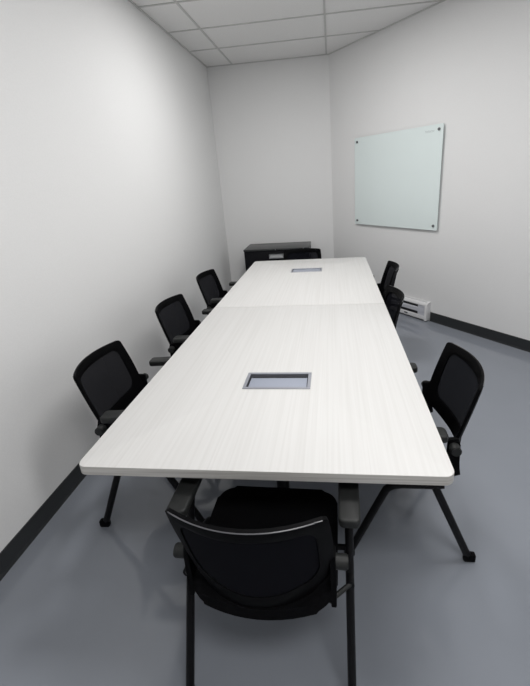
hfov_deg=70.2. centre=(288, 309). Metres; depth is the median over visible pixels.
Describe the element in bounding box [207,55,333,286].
wall
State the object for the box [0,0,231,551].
wall
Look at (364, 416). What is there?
conference table
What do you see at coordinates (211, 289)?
chair
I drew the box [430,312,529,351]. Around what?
baseboard
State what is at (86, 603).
floor
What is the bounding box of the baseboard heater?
[400,295,430,320]
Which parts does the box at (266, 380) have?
lid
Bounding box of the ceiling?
[128,0,445,67]
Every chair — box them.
[73,340,204,526]
[155,294,213,355]
[165,478,360,685]
[196,269,236,314]
[283,248,321,259]
[344,342,484,561]
[373,261,398,295]
[382,285,404,328]
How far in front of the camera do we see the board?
4.01 m
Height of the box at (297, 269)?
0.032 m
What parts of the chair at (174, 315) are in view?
pivot knob, backrest, backrest frame, armrest, armrest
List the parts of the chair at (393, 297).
backrest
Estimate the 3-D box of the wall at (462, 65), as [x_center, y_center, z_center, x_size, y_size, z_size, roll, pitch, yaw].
[1.690,-1.248,3.428,0.120,3.042,3.881,-16,23,-30]
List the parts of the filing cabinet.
drawer, handle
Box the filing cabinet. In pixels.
[243,241,310,270]
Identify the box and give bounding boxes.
[242,372,311,388]
[291,268,321,271]
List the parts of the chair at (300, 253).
backrest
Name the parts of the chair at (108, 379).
pivot knob, backrest, backrest frame, leg, armrest, armrest, leg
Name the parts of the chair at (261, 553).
pivot knob, armrest, leg, leg, rim trim, backrest frame, backrest, seat, pivot knob, armrest, leg, leg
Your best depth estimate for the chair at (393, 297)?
2.65 m
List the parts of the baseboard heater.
panel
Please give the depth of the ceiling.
3.50 m
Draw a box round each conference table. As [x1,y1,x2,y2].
[79,303,453,487]
[215,257,383,307]
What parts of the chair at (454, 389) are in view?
leg, armrest, armrest, leg, backrest frame, pivot knob, backrest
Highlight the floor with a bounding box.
[0,313,529,685]
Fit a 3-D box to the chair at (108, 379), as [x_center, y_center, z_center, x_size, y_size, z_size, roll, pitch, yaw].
[-0.695,0.602,1.984,0.579,0.815,0.590,-2,19,4]
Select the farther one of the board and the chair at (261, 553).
the board
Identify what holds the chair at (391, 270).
on the floor
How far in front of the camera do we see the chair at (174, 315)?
2.78 m
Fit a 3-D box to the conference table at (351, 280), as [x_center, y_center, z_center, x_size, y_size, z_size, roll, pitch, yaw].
[0.163,0.057,3.483,1.200,0.742,1.541,-1,20,7]
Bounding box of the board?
[355,123,443,230]
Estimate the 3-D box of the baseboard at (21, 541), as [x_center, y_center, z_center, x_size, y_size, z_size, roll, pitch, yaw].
[-1.212,0.934,2.217,0.012,0.104,7.251,-1,20,7]
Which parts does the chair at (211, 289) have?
backrest, backrest frame, armrest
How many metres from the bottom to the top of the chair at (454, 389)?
0.815 m
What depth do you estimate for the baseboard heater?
4.20 m
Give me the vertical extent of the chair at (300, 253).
0.815 m
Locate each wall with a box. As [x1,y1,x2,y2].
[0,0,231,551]
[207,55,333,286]
[329,0,529,340]
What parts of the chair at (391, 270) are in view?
backrest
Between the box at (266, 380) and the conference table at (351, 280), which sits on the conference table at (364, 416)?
the box at (266, 380)
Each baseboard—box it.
[0,462,85,580]
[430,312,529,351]
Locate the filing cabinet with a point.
(253, 253)

